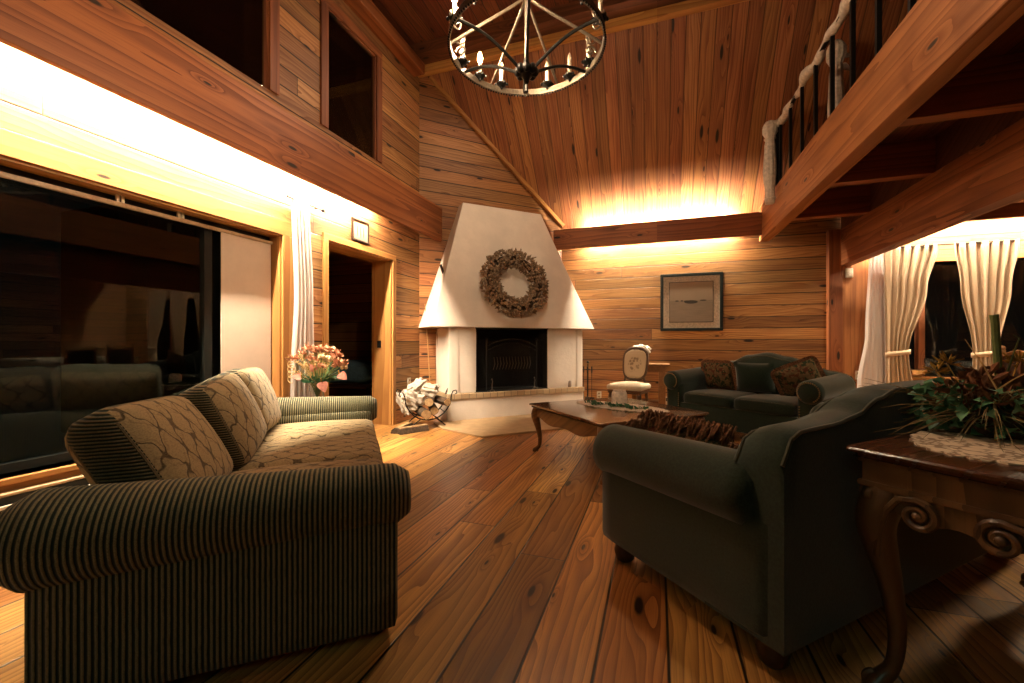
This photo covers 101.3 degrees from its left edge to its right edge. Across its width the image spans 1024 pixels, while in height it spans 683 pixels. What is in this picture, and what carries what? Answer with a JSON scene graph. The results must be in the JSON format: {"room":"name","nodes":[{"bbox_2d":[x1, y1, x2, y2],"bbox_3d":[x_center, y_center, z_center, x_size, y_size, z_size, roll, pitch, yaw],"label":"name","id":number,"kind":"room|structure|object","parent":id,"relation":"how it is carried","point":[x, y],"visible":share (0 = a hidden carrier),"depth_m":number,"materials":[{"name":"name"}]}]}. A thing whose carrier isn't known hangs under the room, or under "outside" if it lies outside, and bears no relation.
{"room":"living room","nodes":[
{"label":"living room","id":0,"kind":"room"},
{"bbox_2d":[61,204,220,432],"bbox_3d":[-3.861,-0.230,4.491,3.170,2.620,0.030,0,0,19],"label":"window","id":1,"kind":"structure","parent":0,"point":[130,279],"depth_m":4.59,"materials":[{"name":"black glass"}]},
{"bbox_2d":[0,0,418,492],"bbox_3d":[-2.832,-1.620,2.168,0.290,5.400,8.650,0,0,19],"label":"wall","id":2,"kind":"structure","parent":0,"point":[41,101],"depth_m":3.63,"materials":[{"name":"brown wood"}]},
{"bbox_2d":[0,474,89,513],"bbox_3d":[-2.725,0.935,1.920,0.075,0.290,3.850,0,0,19],"label":"baseboard heater","id":3,"kind":"object","parent":2,"relation":"attached to","point":[8,498],"visible":0.02,"depth_m":2.27,"materials":[{"name":"beige metal"}]},
{"bbox_2d":[0,128,293,485],"bbox_3d":[-2.884,-0.125,1.913,0.280,1.970,4.414,0,0,19],"label":"window","id":4,"kind":"structure","parent":2,"relation":"in","point":[20,155],"depth_m":3.00,"materials":[{"name":"brown wood"}]},
{"bbox_2d":[0,171,272,382],"bbox_3d":[-2.864,-0.150,1.904,0.030,1.610,4.090,0,0,19],"label":"blind","id":5,"kind":"object","parent":4,"relation":"attached to","point":[245,259],"visible":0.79,"depth_m":3.55,"materials":[{"name":"beige fabric"}]},
{"bbox_2d":[133,0,279,95],"bbox_3d":[-2.622,-2.930,2.545,0.182,1.420,2.700,0,0,19],"label":"window","id":6,"kind":"structure","parent":2,"relation":"in","point":[235,32],"depth_m":3.45,"materials":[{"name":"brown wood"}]},
{"bbox_2d":[0,0,441,241],"bbox_3d":[-2.564,-1.719,2.134,0.240,0.502,8.760,0,0,19],"label":"beam","id":7,"kind":"structure","parent":2,"relation":"attached to","point":[98,43],"depth_m":2.85,"materials":[{"name":"brown wood"}]},
{"bbox_2d":[287,195,324,211],"bbox_3d":[-1.992,-1.330,4.059,0.064,0.040,0.454,0,0,19],"label":"curtain rod","id":8,"kind":"object","parent":2,"relation":"attached to","point":[315,207],"visible":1,"depth_m":4.07,"materials":[{"name":"metal"}]},
{"bbox_2d":[290,199,313,396],"bbox_3d":[-1.994,-0.130,4.016,0.036,2.380,0.332,0,0,19],"label":"sheer panel","id":9,"kind":"object","parent":8,"relation":"hanging from","point":[303,323],"visible":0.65,"depth_m":3.99,"materials":[{"name":"white fabric"}]},
{"bbox_2d":[320,0,381,162],"bbox_3d":[-1.855,-2.895,4.766,0.182,1.370,1.000,0,0,19],"label":"window","id":10,"kind":"structure","parent":2,"relation":"in","point":[350,63],"depth_m":4.71,"materials":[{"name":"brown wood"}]},
{"bbox_2d":[322,232,395,424],"bbox_3d":[-1.864,-0.020,4.939,0.312,2.200,1.260,0,0,19],"label":"door frame","id":11,"kind":"structure","parent":2,"relation":"in","point":[383,263],"depth_m":5.42,"materials":[{"name":"brown wood"}]},
{"bbox_2d":[351,217,368,244],"bbox_3d":[-1.743,-1.270,4.834,0.026,0.250,0.280,0,0,19],"label":"framed print","id":12,"kind":"object","parent":2,"relation":"attached to","point":[359,228],"visible":1,"depth_m":4.81,"materials":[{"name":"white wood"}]},
{"bbox_2d":[343,0,424,76],"bbox_3d":[-2.661,-3.795,1.945,0.180,0.150,8.340,0,0,19],"label":"trim","id":13,"kind":"structure","parent":2,"relation":"attached to","point":[367,11],"depth_m":5.12,"materials":[{"name":"brown wood"}]},
{"bbox_2d":[329,251,371,396],"bbox_3d":[-3.268,-0.220,6.207,3.170,2.600,3.600,0,0,19],"label":"wall","id":14,"kind":"structure","parent":0,"point":[350,278],"depth_m":7.91,"materials":[{"name":"brown wood"}]},
{"bbox_2d":[371,0,577,44],"bbox_3d":[1.593,-4.120,0.476,9.900,0.120,8.540,0,0,19],"label":"ceiling","id":15,"kind":"structure","parent":0,"point":[416,21],"depth_m":5.20,"materials":[{"name":"brown wood"}]},
{"bbox_2d":[446,0,608,96],"bbox_3d":[0.077,-2.692,2.227,0.831,2.735,0.831,0,0,0],"label":"chandelier","id":16,"kind":"object","parent":15,"relation":"hanging from","point":[525,71],"visible":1,"depth_m":2.23,"materials":[{"name":"metal"}]},
{"bbox_2d":[409,0,686,64],"bbox_3d":[3.064,-3.982,4.338,9.440,0.155,0.240,0,0,19],"label":"ceiling beam","id":17,"kind":"structure","parent":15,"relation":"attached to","point":[434,50],"depth_m":5.26,"materials":[{"name":"brown wood"}]},
{"bbox_2d":[419,76,561,409],"bbox_3d":[-0.237,-1.620,6.657,3.100,5.400,0.121,0,0,-26],"label":"wall","id":18,"kind":"structure","parent":0,"point":[457,167],"depth_m":6.24,"materials":[{"name":"brown wood"}]},
{"bbox_2d":[429,75,564,227],"bbox_3d":[-0.160,-2.892,6.577,2.302,1.963,0.051,0,0,-25],"label":"trim","id":19,"kind":"structure","parent":18,"relation":"attached to","point":[445,94],"depth_m":6.53,"materials":[{"name":"brown wood"}]},
{"bbox_2d":[418,0,749,77],"bbox_3d":[3.112,-3.856,4.479,9.440,0.102,0.100,0,0,19],"label":"trim","id":20,"kind":"structure","parent":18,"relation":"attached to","point":[688,7],"depth_m":5.15,"materials":[{"name":"brown wood"}]},
{"bbox_2d":[554,212,761,249],"bbox_3d":[2.135,-1.683,6.489,3.040,0.325,0.060,0,0,19],"label":"beam","id":21,"kind":"structure","parent":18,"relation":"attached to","point":[744,224],"depth_m":6.40,"materials":[{"name":"brown wood"}]},
{"bbox_2d":[0,416,1023,682],"bbox_3d":[1.945,1.140,1.497,9.900,0.120,10.500,0,0,19],"label":"floor","id":22,"kind":"structure","parent":0,"point":[508,570],"depth_m":1.68,"materials":[{"name":"brown wood"}]},
{"bbox_2d":[0,367,410,682],"bbox_3d":[-1.295,0.626,2.401,1.110,0.908,2.411,0,0,-21],"label":"sofa","id":23,"kind":"object","parent":22,"relation":"on","point":[225,521],"visible":1,"depth_m":1.35,"materials":[{"name":"fabric"}]},
{"bbox_2d":[65,396,232,484],"bbox_3d":[-1.397,0.455,1.687,0.378,0.463,0.647,0,0,-21],"label":"cushion","id":24,"kind":"object","parent":23,"relation":"on","point":[166,437],"depth_m":1.47,"materials":[{"name":"fabric"}]},
{"bbox_2d":[178,372,266,470],"bbox_3d":[-1.566,0.425,2.297,0.354,0.484,0.652,0,0,-21],"label":"cushion","id":25,"kind":"object","parent":23,"relation":"on","point":[229,403],"depth_m":2.11,"materials":[{"name":"fabric"}]},
{"bbox_2d":[218,367,280,432],"bbox_3d":[-1.792,0.410,2.874,0.336,0.476,0.642,0,0,-21],"label":"cushion","id":26,"kind":"object","parent":23,"relation":"on","point":[255,379],"depth_m":2.76,"materials":[{"name":"fabric"}]},
{"bbox_2d":[230,458,382,474],"bbox_3d":[-0.942,0.695,1.886,0.740,0.186,0.602,0,0,-21],"label":"seat cushion","id":27,"kind":"object","parent":23,"relation":"on","point":[360,461],"depth_m":2.06,"materials":[{"name":"fabric"}]},
{"bbox_2d":[232,435,382,471],"bbox_3d":[-1.159,0.695,2.453,0.740,0.186,0.602,0,0,-21],"label":"seat cushion","id":28,"kind":"object","parent":23,"relation":"on","point":[330,448],"depth_m":2.33,"materials":[{"name":"fabric"}]},
{"bbox_2d":[262,419,376,442],"bbox_3d":[-1.377,0.695,3.019,0.740,0.186,0.602,0,0,-21],"label":"seat cushion","id":29,"kind":"object","parent":23,"relation":"on","point":[284,429],"depth_m":2.93,"materials":[{"name":"fabric"}]},
{"bbox_2d":[391,422,412,433],"bbox_3d":[-1.327,1.043,5.093,0.137,0.074,0.380,0,0,9],"label":"log","id":30,"kind":"object","parent":22,"relation":"on","point":[393,431],"visible":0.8,"depth_m":5.00,"materials":[{"name":"brown wood"}]},
{"bbox_2d":[397,424,428,434],"bbox_3d":[-1.191,1.043,5.017,0.380,0.074,0.137,0,0,-41],"label":"log","id":31,"kind":"object","parent":22,"relation":"on","point":[421,427],"visible":1,"depth_m":4.97,"materials":[{"name":"brown wood"}]},
{"bbox_2d":[396,388,456,424],"bbox_3d":[-1.099,0.850,5.394,0.733,0.471,0.337,0,0,-21],"label":"cradle","id":32,"kind":"object","parent":22,"relation":"on","point":[410,412],"visible":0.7,"depth_m":5.29,"materials":[{"name":"metal"}]},
{"bbox_2d":[396,391,415,415],"bbox_3d":[-1.335,0.775,5.319,0.274,0.327,0.210,0,0,19],"label":"newspaper wad","id":33,"kind":"object","parent":32,"relation":"in","point":[399,400],"visible":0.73,"depth_m":5.26,"materials":[{"name":"white paper"}]},
{"bbox_2d":[402,389,424,409],"bbox_3d":[-1.245,0.729,5.321,0.306,0.263,0.225,0,0,-16],"label":"newspaper wad","id":34,"kind":"object","parent":32,"relation":"in","point":[413,399],"visible":0.8,"depth_m":5.24,"materials":[{"name":"white paper"}]},
{"bbox_2d":[405,377,426,393],"bbox_3d":[-1.218,0.579,5.378,0.182,0.238,0.274,0,0,38],"label":"newspaper wad","id":35,"kind":"object","parent":34,"relation":"on","point":[417,384],"visible":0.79,"depth_m":5.32,"materials":[{"name":"white paper"}]},
{"bbox_2d":[414,406,431,419],"bbox_3d":[-1.147,0.898,5.353,0.137,0.132,0.466,0,0,-25],"label":"log","id":36,"kind":"object","parent":32,"relation":"in","point":[423,412],"visible":0.82,"depth_m":5.15,"materials":[{"name":"brown wood"}]},
{"bbox_2d":[428,403,438,414],"bbox_3d":[-1.021,0.863,5.453,0.111,0.113,0.446,0,0,-15],"label":"log","id":37,"kind":"object","parent":32,"relation":"in","point":[434,410],"visible":0.71,"depth_m":5.24,"materials":[{"name":"brown wood"}]},
{"bbox_2d":[424,396,434,406],"bbox_3d":[-1.052,0.753,5.397,0.116,0.111,0.426,0,0,-7],"label":"log","id":38,"kind":"object","parent":37,"relation":"on","point":[429,400],"visible":0.8,"depth_m":5.19,"materials":[{"name":"brown wood"}]},
{"bbox_2d":[419,382,439,397],"bbox_3d":[-1.065,0.627,5.416,0.254,0.201,0.219,0,0,-2],"label":"newspaper wad","id":39,"kind":"object","parent":38,"relation":"on","point":[428,389],"visible":0.95,"depth_m":5.34,"materials":[{"name":"white paper"}]},
{"bbox_2d":[434,395,450,405],"bbox_3d":[-0.937,0.757,5.439,0.102,0.105,0.486,0,0,-33],"label":"log","id":40,"kind":"object","parent":37,"relation":"on","point":[441,400],"visible":0.71,"depth_m":5.29,"materials":[{"name":"brown wood"}]},
{"bbox_2d":[425,306,432,417],"bbox_3d":[-1.183,0.270,5.962,0.178,1.621,0.018,0,0,41],"label":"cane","id":41,"kind":"object","parent":22,"relation":"on","point":[425,306],"visible":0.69,"depth_m":5.96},
{"bbox_2d":[418,203,593,437],"bbox_3d":[0.173,-0.477,5.878,2.591,3.115,1.680,0,0,-26],"label":"fireplace","id":42,"kind":"object","parent":22,"relation":"on","point":[456,306],"visible":0.78,"depth_m":6.12,"materials":[{"name":"white paint"}]},
{"bbox_2d":[418,203,593,329],"bbox_3d":[-0.033,-1.115,6.300,2.591,1.840,0.694,0,0,-26],"label":"hood","id":43,"kind":"object","parent":42,"relation":"attached to","point":[456,301],"depth_m":6.13,"materials":[{"name":"white paint"}]},
{"bbox_2d":[479,338,542,390],"bbox_3d":[-0.004,0.324,6.098,1.072,0.753,0.063,0,0,-26],"label":"fire screen","id":44,"kind":"object","parent":42,"relation":"in","point":[486,346],"visible":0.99,"depth_m":6.07,"materials":[{"name":"metal"}]},
{"bbox_2d":[487,343,535,387],"bbox_3d":[0.001,0.345,6.088,0.790,0.650,0.004,0,0,-26],"label":"curtain","id":45,"kind":"object","parent":44,"relation":"hanging from","point":[509,349],"depth_m":6.08,"materials":[{"name":"black metal"}]},
{"bbox_2d":[480,248,548,317],"bbox_3d":[0.062,-0.853,6.050,1.134,1.063,0.460,0,0,-23],"label":"wreath","id":46,"kind":"object","parent":42,"relation":"hanging from","point":[499,264],"visible":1,"depth_m":6.00,"materials":[{"name":"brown plant"}]},
{"bbox_2d":[583,361,593,398],"bbox_3d":[1.222,0.694,6.767,0.220,0.772,0.217,0,0,19],"label":"tool","id":47,"kind":"object","parent":22,"relation":"on","point":[587,396],"visible":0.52,"depth_m":6.73,"materials":[{"name":"metal"}]},
{"bbox_2d":[529,397,708,484],"bbox_3d":[0.937,0.851,3.892,1.160,0.483,1.160,0,0,-26],"label":"coffee table","id":48,"kind":"object","parent":22,"relation":"on","point":[582,420],"visible":0.4,"depth_m":3.66,"materials":[{"name":"brown wood"}]},
{"bbox_2d":[577,401,667,412],"bbox_3d":[1.013,0.608,3.946,0.944,0.004,0.414,0,0,45],"label":"table runner","id":49,"kind":"object","parent":48,"relation":"on","point":[579,402],"visible":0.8,"depth_m":3.86,"materials":[{"name":"fabric"}]},
{"bbox_2d":[584,400,648,409],"bbox_3d":[0.944,0.576,3.877,0.181,0.061,0.649,0,0,-41],"label":"ivy garland","id":50,"kind":"object","parent":49,"relation":"on","point":[593,402],"visible":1,"depth_m":3.84,"materials":[{"name":"green plant"}]},
{"bbox_2d":[611,389,626,404],"bbox_3d":[1.008,0.531,3.947,0.144,0.150,0.144,0,0,19],"label":"candle jar","id":51,"kind":"object","parent":49,"relation":"on","point":[619,395],"visible":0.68,"depth_m":3.89,"materials":[{"name":"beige glass"}]},
{"bbox_2d":[607,346,650,400],"bbox_3d":[1.648,0.577,5.854,0.496,1.020,0.515,0,0,37],"label":"chair","id":52,"kind":"object","parent":22,"relation":"on","point":[635,365],"visible":0.72,"depth_m":5.92,"materials":[{"name":"beige fabric"}]},
{"bbox_2d":[632,363,669,404],"bbox_3d":[2.064,0.705,6.375,0.620,0.750,0.400,0,0,19],"label":"side table","id":53,"kind":"object","parent":22,"relation":"on","point":[660,368],"visible":0.41,"depth_m":6.18,"materials":[{"name":"brown wood"}]},
{"bbox_2d":[630,344,650,352],"bbox_3d":[1.932,0.184,6.338,0.322,0.293,0.165,0,0,19],"label":"flowers","id":54,"kind":"object","parent":53,"relation":"on","point":[646,347],"visible":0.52,"depth_m":6.29,"materials":[{"name":"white plant"}]},
{"bbox_2d":[642,399,657,402],"bbox_3d":[2.064,0.900,6.375,0.440,0.025,0.260,0,0,19],"label":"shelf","id":55,"kind":"object","parent":53,"relation":"attached to","point":[649,400],"depth_m":6.32,"materials":[{"name":"brown wood"}]},
{"bbox_2d":[663,352,855,433],"bbox_3d":[2.732,0.601,4.790,0.941,0.957,1.720,0,0,-34],"label":"loveseat","id":56,"kind":"object","parent":22,"relation":"on","point":[748,411],"visible":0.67,"depth_m":4.52,"materials":[{"name":"green fabric"}]},
{"bbox_2d":[701,359,736,390],"bbox_3d":[2.559,0.420,5.205,0.163,0.391,0.460,0,0,-28],"label":"throw pillow","id":57,"kind":"object","parent":56,"relation":"on","point":[719,374],"visible":0.97,"depth_m":5.13,"materials":[{"name":"brown fabric"}]},
{"bbox_2d":[684,389,755,408],"bbox_3d":[2.479,0.675,4.984,0.640,0.190,0.599,0,0,-34],"label":"seat cushion","id":58,"kind":"object","parent":56,"relation":"on","point":[693,398],"depth_m":4.83,"materials":[{"name":"green fabric"}]},
{"bbox_2d":[734,362,775,393],"bbox_3d":[2.789,0.415,4.829,0.174,0.349,0.420,0,0,-41],"label":"throw pillow","id":59,"kind":"object","parent":56,"relation":"on","point":[755,377],"visible":0.98,"depth_m":4.77,"materials":[{"name":"fabric"}]},
{"bbox_2d":[734,394,797,416],"bbox_3d":[2.818,0.675,4.483,0.640,0.190,0.599,0,0,-34],"label":"seat cushion","id":60,"kind":"object","parent":56,"relation":"on","point":[749,405],"depth_m":4.32,"materials":[{"name":"fabric"}]},
{"bbox_2d":[770,356,825,396],"bbox_3d":[3.038,0.395,4.443,0.532,0.497,0.168,0,0,25],"label":"throw pillow","id":61,"kind":"object","parent":56,"relation":"on","point":[786,378],"visible":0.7,"depth_m":4.40,"materials":[{"name":"fabric"}]},
{"bbox_2d":[593,380,986,669],"bbox_3d":[1.532,0.623,2.149,2.090,0.914,0.956,0,0,-25],"label":"sofa","id":62,"kind":"object","parent":22,"relation":"on","point":[763,532],"visible":0.78,"depth_m":1.46,"materials":[{"name":"green fabric"}]},
{"bbox_2d":[624,408,738,448],"bbox_3d":[0.799,0.535,2.025,0.224,0.370,0.691,0,0,-25],"label":"fringed pillow","id":63,"kind":"object","parent":62,"relation":"on","point":[700,430],"visible":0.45,"depth_m":1.99,"materials":[{"name":"brown fabric"}]},
{"bbox_2d":[846,426,1023,682],"bbox_3d":[1.805,0.710,1.414,1.440,0.766,0.500,0,0,-25],"label":"table","id":64,"kind":"object","parent":22,"relation":"on","point":[931,491],"visible":0.84,"depth_m":1.20,"materials":[{"name":"brown wood"}]},
{"bbox_2d":[909,428,1023,465],"bbox_3d":[1.573,0.323,1.320,0.692,0.007,0.428,0,0,-28],"label":"lace doily","id":65,"kind":"object","parent":64,"relation":"on","point":[984,449],"visible":0.78,"depth_m":1.29,"materials":[{"name":"beige fabric"}]},
{"bbox_2d":[865,314,1023,451],"bbox_3d":[1.650,0.114,1.455,0.783,0.416,0.738,0,0,19],"label":"dried arrangement","id":66,"kind":"object","parent":65,"relation":"on","point":[984,404],"visible":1,"depth_m":1.43,"materials":[{"name":"green plant"}]},
{"bbox_2d":[1001,346,1023,376],"bbox_3d":[4.960,0.559,3.894,0.445,1.041,0.460,0,0,19],"label":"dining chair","id":67,"kind":"object","parent":22,"relation":"on","point":[1012,368],"visible":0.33,"depth_m":4.03,"materials":[{"name":"brown wood"}]},
{"bbox_3d":[-1.783,0.829,3.843,0.310,0.507,0.310,0,0,19],"label":"plant stand","id":68,"kind":"object","parent":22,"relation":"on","visible":0},
{"bbox_2d":[285,343,348,396],"bbox_3d":[-1.743,0.293,3.856,0.581,0.565,0.485,0,0,19],"label":"flower vase","id":69,"kind":"object","parent":68,"relation":"on","point":[317,386],"visible":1,"depth_m":3.80,"materials":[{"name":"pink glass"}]},
{"bbox_2d":[427,0,917,228],"bbox_3d":[3.311,-2.945,5.453,9.900,2.470,2.030,0,0,19],"label":"ceiling","id":70,"kind":"structure","parent":0,"point":[668,124],"depth_m":5.69,"materials":[{"name":"brown wood"}]},
{"bbox_2d":[562,217,1023,398],"bbox_3d":[4.353,-1.620,6.019,8.300,5.400,0.220,0,0,19],"label":"wall","id":71,"kind":"structure","parent":0,"point":[774,290],"depth_m":6.30,"materials":[{"name":"brown wood"}]},
{"bbox_2d":[660,271,722,330],"bbox_3d":[2.743,-0.605,6.436,0.885,0.885,0.042,0,0,19],"label":"framed picture","id":72,"kind":"object","parent":71,"relation":"attached to","point":[688,301],"visible":1,"depth_m":6.42},
{"bbox_2d":[670,281,712,321],"bbox_3d":[2.740,-0.605,6.429,0.609,0.609,0.005,0,0,19],"label":"photograph","id":73,"kind":"object","parent":72,"relation":"attached to","point":[690,301],"depth_m":6.42},
{"bbox_2d":[826,229,842,372],"bbox_3d":[4.461,-0.230,5.812,0.160,2.620,0.100,0,0,19],"label":"trim","id":74,"kind":"structure","parent":71,"relation":"attached to","point":[834,269],"depth_m":5.77,"materials":[{"name":"brown wood"}]},
{"bbox_2d":[843,259,868,387],"bbox_3d":[4.747,-0.210,5.751,0.420,2.580,0.030,0,0,19],"label":"trim panel","id":75,"kind":"object","parent":71,"relation":"attached to","point":[854,288],"visible":0.21,"depth_m":5.75,"materials":[{"name":"orange wood"}]},
{"bbox_2d":[845,268,852,277],"bbox_3d":[4.622,-0.940,5.757,0.085,0.130,0.040,0,0,19],"label":"wall sensor","id":76,"kind":"object","parent":75,"relation":"attached to","point":[848,271],"visible":1,"depth_m":5.74,"materials":[{"name":"beige plastic"}]},
{"bbox_2d":[759,0,1023,241],"bbox_3d":[2.581,-1.702,2.954,0.130,0.505,6.670,0,0,19],"label":"beam loft","id":77,"kind":"structure","parent":71,"relation":"attached to","point":[936,39],"depth_m":2.67,"materials":[{"name":"brown wood"}]},
{"bbox_2d":[775,0,916,185],"bbox_3d":[2.440,-2.324,2.686,0.060,0.735,5.470,0,0,19],"label":"loft railing","id":78,"kind":"object","parent":77,"relation":"on","point":[878,3],"visible":0.6,"depth_m":3.62,"materials":[{"name":"metal"}]},
{"bbox_2d":[762,120,777,204],"bbox_3d":[3.228,-2.235,5.254,0.175,1.030,0.172,0,0,19],"label":"wrap","id":79,"kind":"object","parent":78,"relation":"attached to","point":[770,129],"visible":0.99,"depth_m":5.21,"materials":[{"name":"beige wood"}]},
{"bbox_2d":[773,0,856,126],"bbox_3d":[2.412,-2.679,2.671,0.172,0.130,5.436,0,0,19],"label":"handrail","id":80,"kind":"object","parent":78,"relation":"attached to","point":[806,73],"visible":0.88,"depth_m":3.92,"materials":[{"name":"beige wood"}]},
{"bbox_2d":[841,118,1023,265],"bbox_3d":[3.654,-1.290,3.060,0.150,0.500,5.770,0,0,19],"label":"ceiling beam","id":81,"kind":"structure","parent":71,"relation":"attached to","point":[989,177],"depth_m":3.64,"materials":[{"name":"brown wood"}]},
{"bbox_2d":[831,137,935,186],"bbox_3d":[5.270,-1.705,3.406,4.660,0.330,0.120,0,0,19],"label":"joist","id":82,"kind":"object","parent":81,"relation":"on","point":[914,158],"depth_m":3.93,"materials":[{"name":"brown wood"}]},
{"bbox_2d":[793,185,1023,220],"bbox_3d":[5.675,-1.705,4.578,4.660,0.330,0.120,0,0,19],"label":"joist","id":83,"kind":"object","parent":81,"relation":"on","point":[853,200],"depth_m":5.10,"materials":[{"name":"brown wood"}]},
{"bbox_2d":[841,110,1023,228],"bbox_3d":[3.502,-1.705,2.636,0.100,0.330,6.670,0,0,19],"label":"beam blocking","id":84,"kind":"structure","parent":81,"relation":"on","point":[964,134],"depth_m":3.57,"materials":[{"name":"brown wood"}]},
{"bbox_2d":[898,52,1023,126],"bbox_3d":[4.866,-1.705,2.234,4.660,0.330,0.120,0,0,19],"label":"joist","id":85,"kind":"object","parent":81,"relation":"on","point":[993,85],"depth_m":2.79,"materials":[{"name":"brown wood"}]},
{"bbox_2d":[900,239,1023,247],"bbox_3d":[6.093,-1.220,5.148,3.142,0.044,0.230,0,0,19],"label":"curtain rod","id":86,"kind":"object","parent":71,"relation":"attached to","point":[1020,239],"visible":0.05,"depth_m":5.25,"materials":[{"name":"metal"}]},
{"bbox_2d":[857,253,885,387],"bbox_3d":[4.814,-0.080,5.594,0.452,2.260,0.041,0,0,19],"label":"sheer panel","id":87,"kind":"object","parent":86,"relation":"hanging from","point":[872,366],"visible":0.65,"depth_m":5.59,"materials":[{"name":"white fabric"}]},
{"bbox_2d":[884,244,938,382],"bbox_3d":[5.116,-0.090,5.380,0.562,2.280,0.104,0,0,19],"label":"drape","id":88,"kind":"object","parent":86,"relation":"hanging from","point":[907,270],"visible":0.72,"depth_m":5.40,"materials":[{"name":"white fabric"}]},
{"bbox_2d":[954,239,1019,375],"bbox_3d":[5.806,-0.090,5.141,0.621,2.280,0.104,0,0,21],"label":"drape","id":89,"kind":"object","parent":86,"relation":"hanging from","point":[986,269],"visible":0.57,"depth_m":5.14,"materials":[{"name":"white fabric"}]},
{"bbox_2d":[912,249,1023,380],"bbox_3d":[6.198,-0.323,5.310,2.750,1.635,0.315,0,0,19],"label":"window","id":90,"kind":"structure","parent":71,"relation":"in","point":[919,330],"depth_m":5.56,"materials":[{"name":"brown wood"}]},
{"bbox_2d":[910,368,927,376],"bbox_3d":[5.290,0.411,5.547,0.312,0.098,0.312,0,0,19],"label":"bowl","id":91,"kind":"object","parent":90,"relation":"on","point":[916,372],"visible":0.46,"depth_m":5.43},
{"bbox_2d":[968,202,1023,220],"bbox_3d":[6.192,-1.660,5.019,3.370,0.420,0.470,0,0,19],"label":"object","id":92,"kind":"structure","parent":71,"relation":"attached to","point":[1013,210],"depth_m":4.92,"materials":[{"name":"brown wood"}]},
{"bbox_2d":[829,15,1023,188],"bbox_3d":[4.849,-1.910,2.187,4.660,0.080,6.700,0,0,19],"label":"floor","id":93,"kind":"structure","parent":0,"point":[1011,41],"depth_m":2.76,"materials":[{"name":"brown wood"}]},
{"bbox_2d":[826,39,848,118],"bbox_3d":[3.446,-2.561,4.431,0.218,1.220,0.179,0,0,35],"label":"post","id":94,"kind":"object","parent":93,"relation":"on","point":[841,53],"visible":0.47,"depth_m":4.39,"materials":[{"name":"beige wood"}]},
{"bbox_2d":[946,411,1023,438],"bbox_3d":[1.654,0.278,1.453,0.230,0.090,0.226,0,0,19],"label":"basket","id":95,"kind":"object","parent":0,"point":[977,429],"depth_m":1.38,"materials":[{"name":"brown wicker"}]},
{"bbox_3d":[-3.254,1.140,6.202,3.000,0.120,3.600,0,0,19],"label":"floor","id":96,"kind":"structure","parent":0,"visible":0},
{"bbox_2d":[329,382,371,395],"bbox_3d":[-2.744,0.855,6.607,1.500,0.450,0.600,0,0,9],"label":"bed frame","id":97,"kind":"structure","parent":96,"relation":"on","point":[368,386],"depth_m":6.25,"materials":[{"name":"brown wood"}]},
{"bbox_2d":[329,360,371,382],"bbox_3d":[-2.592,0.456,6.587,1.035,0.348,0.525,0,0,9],"label":"bed","id":98,"kind":"object","parent":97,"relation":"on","point":[358,371],"visible":0.34,"depth_m":6.32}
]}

